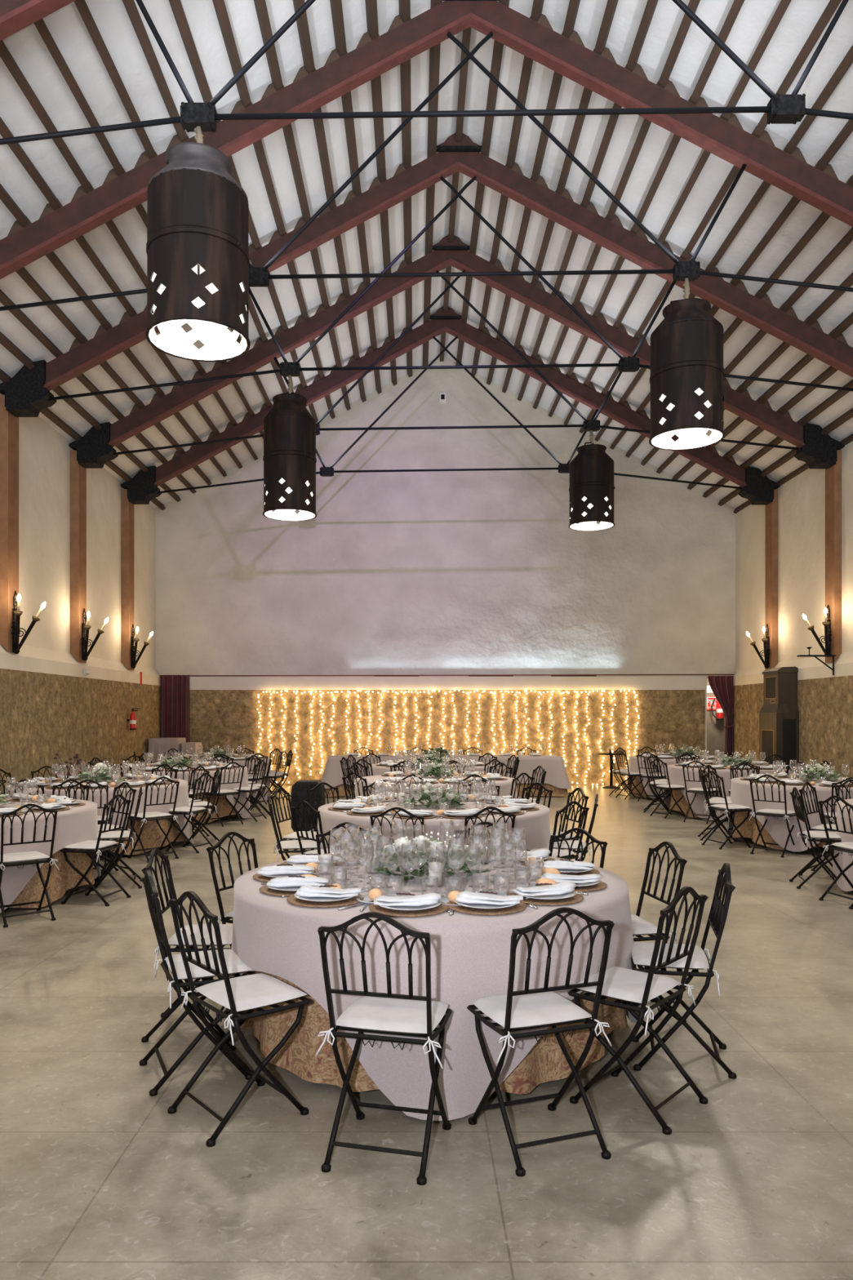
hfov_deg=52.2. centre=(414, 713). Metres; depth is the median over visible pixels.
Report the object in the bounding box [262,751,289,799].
folding chair
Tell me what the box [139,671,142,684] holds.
conduit
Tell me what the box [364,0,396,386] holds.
purlin
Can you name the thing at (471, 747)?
folding chair
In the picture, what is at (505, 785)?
cloth
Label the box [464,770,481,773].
napkin
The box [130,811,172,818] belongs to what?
cushion
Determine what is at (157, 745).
tablecloth
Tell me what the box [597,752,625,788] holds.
pedestal table
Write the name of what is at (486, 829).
champagne flute
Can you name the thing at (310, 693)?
string
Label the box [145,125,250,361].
pendant lamp
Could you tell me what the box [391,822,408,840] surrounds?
wine glass
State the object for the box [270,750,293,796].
folding chair
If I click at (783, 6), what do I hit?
purlin
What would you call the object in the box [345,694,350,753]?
string
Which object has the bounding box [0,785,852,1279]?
floor
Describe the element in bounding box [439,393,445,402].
wall sensor
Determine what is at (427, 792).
flower
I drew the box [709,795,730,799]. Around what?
cushion
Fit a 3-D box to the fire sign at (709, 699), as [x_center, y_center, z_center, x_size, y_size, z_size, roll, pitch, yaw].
[7.075,-0.245,20.736,0.250,0.330,0.080,0,0,0]
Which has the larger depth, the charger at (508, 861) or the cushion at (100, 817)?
the cushion at (100, 817)
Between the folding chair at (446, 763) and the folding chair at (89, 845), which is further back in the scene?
the folding chair at (446, 763)
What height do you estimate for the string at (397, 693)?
1.857 m
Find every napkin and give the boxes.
[0,807,19,813]
[12,792,43,798]
[22,778,39,782]
[26,780,44,785]
[35,776,57,780]
[40,802,62,808]
[48,795,68,799]
[50,782,75,786]
[56,797,74,804]
[57,774,79,777]
[82,782,106,786]
[120,780,145,785]
[124,773,147,777]
[142,766,160,769]
[145,778,164,782]
[146,761,161,764]
[149,773,162,777]
[168,766,188,769]
[196,760,211,764]
[198,765,217,768]
[217,764,231,767]
[229,756,245,759]
[257,864,314,875]
[266,875,328,887]
[286,853,339,862]
[296,884,361,897]
[333,801,366,807]
[336,797,368,802]
[348,844,397,854]
[351,805,386,811]
[355,794,385,799]
[373,893,440,906]
[379,761,389,764]
[385,770,403,774]
[385,776,402,780]
[386,762,403,765]
[387,791,409,797]
[398,808,434,814]
[406,769,416,773]
[413,777,436,782]
[443,777,463,781]
[444,808,479,814]
[453,792,479,797]
[456,843,490,852]
[456,891,523,905]
[457,762,471,765]
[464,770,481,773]
[469,776,487,780]
[480,794,511,799]
[486,772,500,776]
[488,773,500,777]
[488,805,520,811]
[498,797,530,803]
[498,848,550,858]
[503,801,536,807]
[511,881,576,896]
[539,871,600,883]
[540,858,595,870]
[657,751,670,754]
[657,755,673,757]
[684,762,702,765]
[697,760,712,762]
[703,764,724,767]
[748,774,759,778]
[751,760,767,763]
[755,776,772,781]
[758,764,778,768]
[765,772,787,775]
[777,764,788,767]
[779,778,803,782]
[821,780,848,784]
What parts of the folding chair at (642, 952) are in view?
leg, seat frame, leg, leg, leg, post, backrest, post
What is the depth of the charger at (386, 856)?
5.04 m
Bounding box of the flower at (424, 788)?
[420,785,428,791]
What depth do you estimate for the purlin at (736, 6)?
10.49 m
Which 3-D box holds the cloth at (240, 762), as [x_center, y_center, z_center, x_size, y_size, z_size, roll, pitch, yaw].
[-3.717,1.210,16.201,2.086,0.749,2.086,0,0,0]
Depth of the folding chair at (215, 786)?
10.73 m
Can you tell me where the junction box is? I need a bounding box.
[83,669,90,674]
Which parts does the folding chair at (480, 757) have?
backrest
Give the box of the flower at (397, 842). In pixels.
[392,837,413,852]
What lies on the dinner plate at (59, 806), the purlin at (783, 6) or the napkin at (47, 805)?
the napkin at (47, 805)
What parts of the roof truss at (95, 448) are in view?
tie rod, tie rod, ridge plate, tie rod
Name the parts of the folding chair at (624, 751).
backrest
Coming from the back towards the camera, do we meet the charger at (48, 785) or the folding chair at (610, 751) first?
the folding chair at (610, 751)
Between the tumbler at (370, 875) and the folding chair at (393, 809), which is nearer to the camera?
the tumbler at (370, 875)
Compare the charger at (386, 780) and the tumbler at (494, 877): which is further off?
the charger at (386, 780)
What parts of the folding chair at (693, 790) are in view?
post, leg, leg, backrest, seat frame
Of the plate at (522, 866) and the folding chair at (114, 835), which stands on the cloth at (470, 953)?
the plate at (522, 866)
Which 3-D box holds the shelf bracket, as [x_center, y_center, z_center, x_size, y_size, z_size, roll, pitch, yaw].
[6.780,-0.889,14.690,0.600,0.478,0.120,0,0,0]
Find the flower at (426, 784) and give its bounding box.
[423,782,432,788]
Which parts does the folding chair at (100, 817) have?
backrest, post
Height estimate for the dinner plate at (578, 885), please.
0.020 m
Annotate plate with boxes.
[11,795,39,799]
[25,799,43,802]
[32,804,66,809]
[51,800,81,805]
[118,783,142,786]
[261,870,314,877]
[266,884,315,891]
[285,860,330,866]
[293,893,353,902]
[311,867,328,874]
[332,805,362,808]
[338,857,364,863]
[351,810,382,813]
[355,894,391,903]
[378,895,441,911]
[399,813,429,817]
[431,813,448,816]
[439,896,459,905]
[445,780,466,782]
[445,813,474,817]
[453,893,515,909]
[466,798,480,801]
[475,854,499,861]
[480,798,502,800]
[486,776,505,779]
[486,800,501,804]
[492,809,520,813]
[493,891,528,899]
[506,852,549,862]
[515,862,542,868]
[518,885,576,900]
[528,882,536,886]
[533,871,567,876]
[540,867,591,872]
[556,875,599,887]
[785,782,804,784]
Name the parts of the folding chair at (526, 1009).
leg, leg, post, seat frame, backrest, leg, leg, post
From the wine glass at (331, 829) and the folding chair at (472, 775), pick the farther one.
the folding chair at (472, 775)
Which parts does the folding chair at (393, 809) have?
post, post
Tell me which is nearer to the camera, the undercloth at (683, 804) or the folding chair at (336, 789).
the folding chair at (336, 789)
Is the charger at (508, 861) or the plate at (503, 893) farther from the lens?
the charger at (508, 861)
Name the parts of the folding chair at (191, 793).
backrest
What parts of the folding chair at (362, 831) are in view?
post, post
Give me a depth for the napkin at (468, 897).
3.73 m
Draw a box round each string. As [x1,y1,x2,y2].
[257,694,262,751]
[260,689,635,693]
[267,693,274,769]
[280,693,286,777]
[293,693,300,777]
[309,693,315,775]
[319,693,324,773]
[328,693,334,755]
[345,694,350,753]
[355,694,360,753]
[365,693,372,755]
[376,692,382,750]
[392,693,398,755]
[402,692,407,755]
[413,692,419,751]
[426,692,432,746]
[440,693,446,749]
[450,693,455,755]
[464,693,470,754]
[475,693,480,746]
[491,693,497,754]
[499,692,505,752]
[513,693,518,753]
[523,693,529,755]
[536,693,542,752]
[548,693,553,755]
[560,692,567,766]
[573,693,578,775]
[583,693,590,780]
[597,693,604,780]
[608,693,617,771]
[625,693,630,779]
[633,694,639,754]
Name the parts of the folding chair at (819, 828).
post, backrest, leg, post, leg, leg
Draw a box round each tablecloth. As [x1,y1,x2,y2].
[147,737,186,763]
[182,742,202,756]
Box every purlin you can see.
[0,40,257,460]
[0,116,242,468]
[0,183,226,477]
[0,288,196,493]
[0,331,181,502]
[0,368,165,510]
[15,266,212,485]
[33,18,263,439]
[74,0,271,407]
[122,0,288,393]
[168,0,319,425]
[212,0,335,418]
[253,0,351,410]
[293,0,366,402]
[329,0,382,394]
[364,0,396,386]
[398,0,412,377]
[422,0,442,365]
[440,26,471,361]
[455,0,509,365]
[471,0,544,376]
[486,0,580,385]
[502,0,618,393]
[517,0,657,401]
[533,0,700,408]
[548,0,744,417]
[564,0,791,424]
[578,0,841,433]
[594,44,852,441]
[609,119,852,449]
[625,174,852,457]
[640,226,852,466]
[656,271,852,473]
[672,311,852,479]
[687,365,838,489]
[702,378,852,497]
[718,407,852,506]
[733,433,852,513]
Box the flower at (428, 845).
[424,840,435,849]
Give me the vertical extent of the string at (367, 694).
1.839 m
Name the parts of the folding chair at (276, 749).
backrest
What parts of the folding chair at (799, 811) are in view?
post, backrest, post, leg, leg, leg, seat frame, leg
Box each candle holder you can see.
[111,768,119,784]
[160,755,167,768]
[192,755,198,768]
[227,748,233,757]
[364,835,384,873]
[396,783,407,804]
[413,753,417,764]
[414,763,422,777]
[422,840,448,886]
[444,764,451,778]
[445,784,456,806]
[692,747,697,755]
[716,754,722,764]
[799,765,808,782]
[826,765,835,781]
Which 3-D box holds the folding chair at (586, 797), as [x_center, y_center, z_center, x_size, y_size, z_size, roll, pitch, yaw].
[1.326,1.143,8.039,0.447,0.913,0.470,0,0,-14]
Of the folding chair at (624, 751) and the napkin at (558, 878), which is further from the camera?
the folding chair at (624, 751)
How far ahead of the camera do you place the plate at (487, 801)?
8.08 m
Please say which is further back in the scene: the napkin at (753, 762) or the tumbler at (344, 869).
the napkin at (753, 762)
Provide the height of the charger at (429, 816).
0.011 m
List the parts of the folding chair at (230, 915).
post, leg, seat frame, backrest, post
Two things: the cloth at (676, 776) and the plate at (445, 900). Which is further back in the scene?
the cloth at (676, 776)
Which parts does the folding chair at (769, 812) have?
post, leg, leg, backrest, seat frame, post, leg, leg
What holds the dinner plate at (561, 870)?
on the charger at (593, 871)
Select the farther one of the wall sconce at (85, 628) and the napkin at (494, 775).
the wall sconce at (85, 628)
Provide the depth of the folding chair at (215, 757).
14.78 m
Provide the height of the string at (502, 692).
1.906 m
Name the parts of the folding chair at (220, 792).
leg, leg, post, seat frame, backrest, leg, leg, post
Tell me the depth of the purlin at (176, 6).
9.00 m
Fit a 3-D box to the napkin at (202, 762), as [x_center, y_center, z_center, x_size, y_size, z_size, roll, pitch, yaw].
[-3.445,0.791,14.131,0.289,0.046,0.157,0,0,26]
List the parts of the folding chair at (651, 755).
post, backrest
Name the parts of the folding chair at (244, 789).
leg, leg, seat frame, leg, post, leg, backrest, post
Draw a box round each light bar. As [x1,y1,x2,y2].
[373,675,418,676]
[468,675,513,676]
[551,675,596,676]
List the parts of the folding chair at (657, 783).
post, leg, leg, leg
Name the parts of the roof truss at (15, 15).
tie rod, tie rod, tie rod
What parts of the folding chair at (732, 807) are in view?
post, backrest, leg, leg, post, seat frame, leg, leg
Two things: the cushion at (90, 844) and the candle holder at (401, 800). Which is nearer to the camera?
the cushion at (90, 844)
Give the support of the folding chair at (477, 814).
on the floor
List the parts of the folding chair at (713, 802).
backrest, leg, leg, leg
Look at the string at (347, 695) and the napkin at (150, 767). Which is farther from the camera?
the string at (347, 695)
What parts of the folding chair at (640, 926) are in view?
post, seat frame, backrest, leg, post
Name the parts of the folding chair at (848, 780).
post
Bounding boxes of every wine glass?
[15,782,26,809]
[328,829,346,876]
[334,837,351,879]
[337,833,355,884]
[340,832,355,873]
[342,843,359,887]
[343,823,360,869]
[355,829,373,878]
[355,838,373,891]
[364,834,383,884]
[365,825,381,871]
[367,826,380,866]
[375,835,394,888]
[383,846,399,893]
[390,819,406,862]
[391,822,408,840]
[400,842,419,895]
[408,839,428,892]
[427,848,444,897]
[438,822,455,866]
[445,841,466,895]
[447,838,465,891]
[448,818,465,862]
[465,846,481,893]
[466,835,485,887]
[468,824,485,871]
[473,826,488,865]
[486,839,505,891]
[488,828,506,875]
[488,832,506,882]
[491,822,508,867]
[499,843,516,888]
[500,831,515,871]
[506,836,522,879]
[507,834,526,884]
[508,827,526,875]
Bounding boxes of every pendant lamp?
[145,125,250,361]
[262,374,316,521]
[568,430,615,530]
[648,277,724,450]
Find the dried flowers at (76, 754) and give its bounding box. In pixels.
[53,753,81,781]
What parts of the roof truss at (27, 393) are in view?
tie rod, ridge plate, tie rod, tie rod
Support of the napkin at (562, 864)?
on the dinner plate at (561, 870)
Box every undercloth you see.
[7,848,94,907]
[111,815,186,854]
[188,792,240,823]
[236,970,627,1094]
[324,783,568,796]
[631,776,648,797]
[668,789,698,817]
[732,811,835,849]
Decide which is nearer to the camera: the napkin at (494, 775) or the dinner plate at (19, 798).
the dinner plate at (19, 798)
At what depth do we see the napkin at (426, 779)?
10.41 m
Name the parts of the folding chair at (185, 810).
leg, leg, seat frame, post, leg, leg, backrest, post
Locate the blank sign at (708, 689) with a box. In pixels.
[706,685,713,693]
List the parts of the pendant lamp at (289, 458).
bulb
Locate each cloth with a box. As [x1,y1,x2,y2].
[0,797,102,913]
[5,777,195,850]
[110,764,250,818]
[156,755,271,800]
[225,848,640,1120]
[315,797,550,852]
[321,755,571,789]
[354,773,517,799]
[368,761,494,776]
[627,755,741,800]
[665,763,804,820]
[726,775,852,852]
[832,798,852,891]
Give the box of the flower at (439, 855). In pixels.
[426,841,451,859]
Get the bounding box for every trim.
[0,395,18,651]
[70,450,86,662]
[120,489,133,670]
[159,674,733,676]
[764,488,777,670]
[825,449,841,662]
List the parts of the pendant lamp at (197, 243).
bulb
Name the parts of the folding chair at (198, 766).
post, leg, backrest, post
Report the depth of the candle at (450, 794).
7.82 m
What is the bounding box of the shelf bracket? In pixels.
[796,646,835,675]
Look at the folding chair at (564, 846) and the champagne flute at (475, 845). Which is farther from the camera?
the folding chair at (564, 846)
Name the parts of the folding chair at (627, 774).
post, backrest, leg, leg, post, seat frame, leg, leg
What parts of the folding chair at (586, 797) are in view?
post, backrest, post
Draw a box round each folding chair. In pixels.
[0,768,12,793]
[0,779,23,797]
[0,804,59,927]
[7,778,44,797]
[31,765,62,779]
[52,779,89,800]
[60,794,131,906]
[67,779,111,866]
[78,761,81,773]
[82,762,94,772]
[88,757,103,771]
[92,786,142,890]
[93,782,137,880]
[106,764,128,776]
[111,763,136,777]
[123,755,145,764]
[127,776,179,862]
[138,752,151,764]
[139,870,253,1096]
[141,848,232,1042]
[151,764,177,778]
[163,748,182,758]
[164,763,195,827]
[165,754,190,759]
[165,772,215,853]
[167,890,311,1146]
[186,768,222,844]
[188,765,209,835]
[204,754,227,763]
[204,761,244,826]
[206,831,258,946]
[210,754,233,764]
[231,760,267,822]
[235,747,254,754]
[244,755,261,810]
[247,753,267,804]
[248,757,271,815]
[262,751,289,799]
[266,794,317,862]
[269,748,282,795]
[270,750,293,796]
[270,787,316,858]
[290,800,348,854]
[306,782,339,831]
[315,822,376,853]
[315,911,452,1185]
[339,756,355,799]
[342,772,368,799]
[346,754,359,791]
[346,762,368,799]
[352,759,373,777]
[353,746,373,755]
[362,753,380,772]
[362,779,399,796]
[369,807,423,848]
[390,760,417,773]
[393,760,419,773]
[395,774,430,794]
[407,746,426,755]
[441,760,465,773]
[443,760,469,773]
[454,821,517,852]
[457,774,491,795]
[462,746,482,755]
[462,779,500,796]
[463,806,515,851]
[466,906,614,1177]
[478,752,497,769]
[483,759,503,775]
[488,762,512,777]
[504,755,517,777]
[510,773,533,801]
[511,756,519,778]
[516,746,536,755]
[518,765,546,804]
[521,782,552,808]
[521,800,589,861]
[528,768,545,804]
[546,794,598,862]
[548,827,607,868]
[550,787,588,850]
[567,886,708,1134]
[608,748,631,795]
[613,747,631,792]
[614,750,644,799]
[627,841,687,1021]
[631,862,736,1079]
[636,751,666,802]
[637,746,656,755]
[643,755,669,813]
[645,754,666,807]
[648,758,685,818]
[675,753,695,763]
[677,752,701,763]
[682,760,719,823]
[697,767,737,841]
[700,764,733,835]
[701,770,751,849]
[715,752,734,763]
[728,761,759,793]
[730,763,758,777]
[749,774,798,857]
[763,754,787,764]
[780,763,809,773]
[786,761,806,774]
[789,786,841,888]
[798,782,835,875]
[816,760,832,775]
[817,795,852,909]
[823,777,852,853]
[834,779,852,801]
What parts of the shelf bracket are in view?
shelf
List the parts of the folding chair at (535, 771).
backrest, post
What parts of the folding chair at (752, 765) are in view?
backrest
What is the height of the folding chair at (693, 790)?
0.910 m
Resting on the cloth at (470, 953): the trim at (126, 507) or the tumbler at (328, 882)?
the tumbler at (328, 882)
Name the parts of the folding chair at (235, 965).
post, backrest, post, leg, leg, leg, seat frame, leg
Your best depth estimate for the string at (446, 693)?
19.32 m
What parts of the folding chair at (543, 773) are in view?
post, backrest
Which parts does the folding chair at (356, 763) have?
post, backrest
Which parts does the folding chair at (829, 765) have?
backrest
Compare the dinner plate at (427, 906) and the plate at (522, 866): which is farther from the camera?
the plate at (522, 866)
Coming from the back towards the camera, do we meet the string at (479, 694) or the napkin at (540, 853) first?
the string at (479, 694)
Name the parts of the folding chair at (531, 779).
post, post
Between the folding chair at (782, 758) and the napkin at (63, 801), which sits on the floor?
the folding chair at (782, 758)
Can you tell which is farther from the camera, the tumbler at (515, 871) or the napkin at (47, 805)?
the napkin at (47, 805)
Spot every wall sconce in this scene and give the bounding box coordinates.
[11,591,45,653]
[80,608,108,660]
[130,623,153,668]
[746,623,769,668]
[802,604,831,654]
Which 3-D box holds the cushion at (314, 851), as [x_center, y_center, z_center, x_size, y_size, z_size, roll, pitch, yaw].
[-0.663,1.124,6.997,0.336,0.040,0.376,0,0,-39]
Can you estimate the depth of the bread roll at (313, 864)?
4.54 m
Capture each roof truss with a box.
[0,0,852,145]
[0,0,852,311]
[0,133,852,417]
[69,235,844,468]
[120,306,780,505]
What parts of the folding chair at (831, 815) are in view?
post, backrest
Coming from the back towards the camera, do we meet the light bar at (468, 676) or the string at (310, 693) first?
the light bar at (468, 676)
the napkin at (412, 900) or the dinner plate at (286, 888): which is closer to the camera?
the napkin at (412, 900)
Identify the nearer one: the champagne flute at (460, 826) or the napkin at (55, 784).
the champagne flute at (460, 826)
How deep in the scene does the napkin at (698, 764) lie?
13.48 m
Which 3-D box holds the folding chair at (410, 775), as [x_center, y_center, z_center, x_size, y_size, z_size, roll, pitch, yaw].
[0.028,1.143,10.012,0.470,0.913,0.447,0,0,14]
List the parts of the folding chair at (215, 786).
leg, leg, leg, backrest, post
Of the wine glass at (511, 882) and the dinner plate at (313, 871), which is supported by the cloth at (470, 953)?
the wine glass at (511, 882)
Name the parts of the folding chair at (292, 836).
post, backrest, post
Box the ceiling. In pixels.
[0,0,852,508]
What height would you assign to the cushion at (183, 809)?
0.040 m
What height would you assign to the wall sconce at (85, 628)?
0.894 m
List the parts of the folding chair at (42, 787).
post, post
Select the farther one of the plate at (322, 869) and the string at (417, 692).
the string at (417, 692)
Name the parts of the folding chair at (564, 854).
post, seat frame, backrest, post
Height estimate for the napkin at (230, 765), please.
0.046 m
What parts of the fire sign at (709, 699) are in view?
sign panel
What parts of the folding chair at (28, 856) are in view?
leg, post, leg, seat frame, backrest, leg, leg, post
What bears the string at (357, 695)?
hanging from the wall at (428, 572)
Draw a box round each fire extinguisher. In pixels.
[129,708,139,729]
[711,697,724,719]
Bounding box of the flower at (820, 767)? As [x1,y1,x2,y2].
[816,765,823,770]
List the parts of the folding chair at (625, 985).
leg, leg, seat frame, leg, post, leg, backrest, post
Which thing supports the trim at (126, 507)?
attached to the wall at (48, 706)
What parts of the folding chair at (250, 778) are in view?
backrest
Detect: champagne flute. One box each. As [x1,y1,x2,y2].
[351,832,363,875]
[351,837,363,882]
[362,842,374,888]
[396,846,408,893]
[435,845,447,893]
[458,826,468,848]
[474,844,486,891]
[485,829,496,870]
[493,840,505,884]
[502,835,513,878]
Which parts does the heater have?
door panel, window panel, cornice, panel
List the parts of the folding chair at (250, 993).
post, backrest, leg, post, leg, seat frame, leg, leg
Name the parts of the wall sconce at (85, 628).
arm, arm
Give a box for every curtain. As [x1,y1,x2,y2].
[160,675,189,742]
[707,675,734,756]
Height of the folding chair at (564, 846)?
0.913 m
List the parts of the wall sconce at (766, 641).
arm, arm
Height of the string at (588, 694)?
1.966 m
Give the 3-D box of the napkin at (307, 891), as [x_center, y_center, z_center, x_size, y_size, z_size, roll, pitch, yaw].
[-0.380,0.791,3.908,0.288,0.046,0.157,0,0,0]
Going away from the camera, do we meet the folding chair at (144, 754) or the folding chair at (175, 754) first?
the folding chair at (175, 754)
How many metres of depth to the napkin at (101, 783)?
9.77 m
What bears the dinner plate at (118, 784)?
on the charger at (141, 785)
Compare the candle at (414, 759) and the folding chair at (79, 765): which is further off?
the candle at (414, 759)
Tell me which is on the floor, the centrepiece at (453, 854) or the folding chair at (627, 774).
the folding chair at (627, 774)
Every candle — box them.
[112,773,118,783]
[192,760,196,768]
[368,850,380,872]
[398,791,405,804]
[413,758,417,764]
[416,769,421,777]
[428,862,441,885]
[444,770,450,778]
[447,793,454,805]
[718,759,722,764]
[800,772,806,781]
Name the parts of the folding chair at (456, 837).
post, post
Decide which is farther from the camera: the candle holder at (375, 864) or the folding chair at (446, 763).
the folding chair at (446, 763)
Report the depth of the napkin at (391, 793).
8.48 m
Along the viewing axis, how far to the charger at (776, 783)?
10.13 m
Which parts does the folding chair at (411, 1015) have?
post, leg, leg, backrest, seat frame, post, leg, leg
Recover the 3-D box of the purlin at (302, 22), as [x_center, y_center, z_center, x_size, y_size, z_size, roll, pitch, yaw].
[-1.151,-7.056,7.670,0.136,0.154,23.740,0,0,0]
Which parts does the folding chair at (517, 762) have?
post, backrest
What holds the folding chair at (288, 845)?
on the floor
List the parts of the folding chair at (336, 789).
post, backrest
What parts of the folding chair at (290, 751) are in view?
backrest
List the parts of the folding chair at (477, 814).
post, post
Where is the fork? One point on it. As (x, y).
(366, 904)
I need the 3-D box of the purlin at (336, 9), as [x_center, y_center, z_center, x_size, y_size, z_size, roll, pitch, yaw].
[-0.805,-7.243,7.670,0.136,0.154,23.740,0,0,0]
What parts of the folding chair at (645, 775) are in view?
post, leg, leg, backrest, seat frame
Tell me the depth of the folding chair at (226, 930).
4.36 m
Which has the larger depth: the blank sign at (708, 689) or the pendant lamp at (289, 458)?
the blank sign at (708, 689)
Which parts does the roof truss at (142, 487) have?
tie rod, ridge plate, tie rod, tie rod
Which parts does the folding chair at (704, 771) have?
backrest, post, leg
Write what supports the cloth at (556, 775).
on the undercloth at (557, 792)
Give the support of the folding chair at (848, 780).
on the floor
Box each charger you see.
[0,812,22,817]
[7,797,45,801]
[24,784,50,787]
[27,807,70,811]
[45,786,76,789]
[64,802,85,806]
[80,786,110,789]
[115,784,146,787]
[123,777,146,779]
[140,769,164,771]
[142,782,169,785]
[253,871,320,882]
[258,883,330,897]
[280,861,342,869]
[286,893,364,907]
[328,807,363,811]
[344,852,399,860]
[346,811,384,815]
[368,902,448,916]
[369,799,386,803]
[381,774,406,776]
[381,780,408,782]
[395,814,436,819]
[410,782,438,784]
[440,781,469,784]
[440,813,481,818]
[446,901,526,915]
[476,799,498,802]
[485,810,524,815]
[487,777,507,780]
[493,857,555,865]
[506,893,583,905]
[519,807,539,811]
[533,867,599,875]
[574,880,607,892]
[753,780,780,783]
[776,782,804,785]
[818,784,851,787]
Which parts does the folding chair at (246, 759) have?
backrest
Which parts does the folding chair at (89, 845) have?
leg, leg, seat frame, post, leg, leg, backrest, post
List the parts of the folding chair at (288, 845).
backrest, post, post, leg, seat frame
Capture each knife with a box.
[337,901,373,910]
[525,902,537,909]
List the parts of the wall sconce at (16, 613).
arm, bulb, arm, bulb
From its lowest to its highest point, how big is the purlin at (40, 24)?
0.154 m
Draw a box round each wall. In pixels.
[0,392,160,795]
[155,355,735,785]
[706,677,725,755]
[730,440,852,777]
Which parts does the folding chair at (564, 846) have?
seat frame, post, post, backrest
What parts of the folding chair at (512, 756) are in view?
backrest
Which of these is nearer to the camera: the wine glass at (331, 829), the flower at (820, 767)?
the wine glass at (331, 829)
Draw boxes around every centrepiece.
[0,791,9,804]
[74,763,126,783]
[160,752,197,768]
[199,746,228,758]
[373,831,489,880]
[400,780,466,808]
[415,750,446,764]
[415,760,453,778]
[422,744,453,756]
[669,744,700,756]
[719,751,752,766]
[795,762,842,782]
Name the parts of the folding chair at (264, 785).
leg, leg, leg, post, backrest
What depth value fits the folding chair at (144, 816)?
9.58 m
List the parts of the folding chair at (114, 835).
leg, leg, seat frame, leg, leg, post, post, backrest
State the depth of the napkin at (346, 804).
7.56 m
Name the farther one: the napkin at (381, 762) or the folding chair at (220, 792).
the napkin at (381, 762)
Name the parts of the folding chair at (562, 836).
post, post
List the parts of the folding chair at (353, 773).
post, post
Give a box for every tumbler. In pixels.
[316,862,332,884]
[318,855,333,875]
[330,866,346,888]
[330,869,346,888]
[331,852,346,871]
[343,847,357,866]
[358,847,372,865]
[369,875,386,894]
[385,875,402,895]
[421,876,438,894]
[444,876,462,896]
[471,874,488,893]
[477,845,491,863]
[493,873,510,894]
[505,848,519,867]
[512,850,527,871]
[514,869,530,888]
[524,860,540,880]
[526,866,542,886]
[528,857,543,878]
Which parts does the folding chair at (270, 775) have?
leg, seat frame, post, backrest, post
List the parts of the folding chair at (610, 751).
backrest, leg, leg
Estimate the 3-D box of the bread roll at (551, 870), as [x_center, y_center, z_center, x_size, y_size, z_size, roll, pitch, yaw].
[0.694,0.809,4.439,0.109,0.046,0.053,0,0,38]
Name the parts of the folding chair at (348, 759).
backrest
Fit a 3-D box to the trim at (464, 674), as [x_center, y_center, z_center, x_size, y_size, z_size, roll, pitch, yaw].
[0.735,-0.855,19.350,12.910,0.052,0.026,0,0,0]
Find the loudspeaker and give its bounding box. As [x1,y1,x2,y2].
[290,779,325,831]
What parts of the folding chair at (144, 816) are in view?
leg, leg, post, seat frame, backrest, leg, leg, post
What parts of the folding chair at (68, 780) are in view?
post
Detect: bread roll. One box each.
[31,795,39,800]
[47,798,56,802]
[109,782,115,786]
[301,874,315,876]
[306,862,316,871]
[330,883,342,888]
[344,853,358,862]
[368,888,382,900]
[385,795,392,800]
[436,809,444,814]
[448,890,459,902]
[467,795,475,799]
[479,849,490,858]
[525,856,537,866]
[535,878,556,885]
[542,867,559,874]
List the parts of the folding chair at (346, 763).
backrest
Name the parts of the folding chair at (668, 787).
post, backrest, leg, leg, post, seat frame, leg, leg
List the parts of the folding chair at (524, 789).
post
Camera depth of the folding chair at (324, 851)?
6.89 m
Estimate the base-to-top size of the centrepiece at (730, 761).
0.234 m
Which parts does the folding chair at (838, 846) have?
post, leg, backrest, seat frame, leg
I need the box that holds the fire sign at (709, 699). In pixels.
[706,696,716,710]
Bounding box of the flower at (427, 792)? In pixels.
[422,789,430,794]
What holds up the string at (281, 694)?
hanging from the wall at (428, 572)
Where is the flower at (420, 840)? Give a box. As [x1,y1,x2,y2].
[412,835,430,850]
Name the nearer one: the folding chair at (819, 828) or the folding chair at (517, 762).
the folding chair at (819, 828)
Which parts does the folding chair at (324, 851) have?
post, backrest, post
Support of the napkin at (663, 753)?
on the dinner plate
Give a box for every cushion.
[0,851,49,862]
[64,840,118,849]
[97,815,109,821]
[97,823,125,831]
[97,830,129,839]
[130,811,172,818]
[165,949,251,979]
[168,924,232,946]
[169,806,206,812]
[188,797,201,801]
[188,801,212,806]
[195,973,307,1012]
[206,789,238,793]
[223,911,233,918]
[233,786,260,791]
[248,776,262,779]
[248,783,264,786]
[262,773,283,777]
[271,771,287,774]
[280,840,317,849]
[282,831,316,839]
[304,848,348,854]
[335,995,448,1034]
[471,991,591,1028]
[518,796,536,800]
[521,847,576,857]
[546,840,586,849]
[550,831,573,839]
[576,966,680,1003]
[614,769,631,773]
[621,772,643,774]
[631,914,664,935]
[631,942,709,969]
[640,773,666,777]
[649,781,666,784]
[654,778,666,781]
[656,784,684,788]
[687,787,715,791]
[708,799,732,804]
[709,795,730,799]
[711,804,750,809]
[756,808,795,814]
[802,831,840,839]
[810,823,835,831]
[824,812,836,817]
[831,841,852,849]
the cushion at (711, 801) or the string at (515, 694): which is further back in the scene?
the string at (515, 694)
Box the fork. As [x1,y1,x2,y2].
[359,901,370,911]
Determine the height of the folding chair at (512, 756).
0.910 m
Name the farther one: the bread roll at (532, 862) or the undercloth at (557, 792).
the undercloth at (557, 792)
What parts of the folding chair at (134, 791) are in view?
leg, post, backrest, post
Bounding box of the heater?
[759,666,799,766]
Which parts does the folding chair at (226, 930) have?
post, backrest, post, leg, leg, leg, seat frame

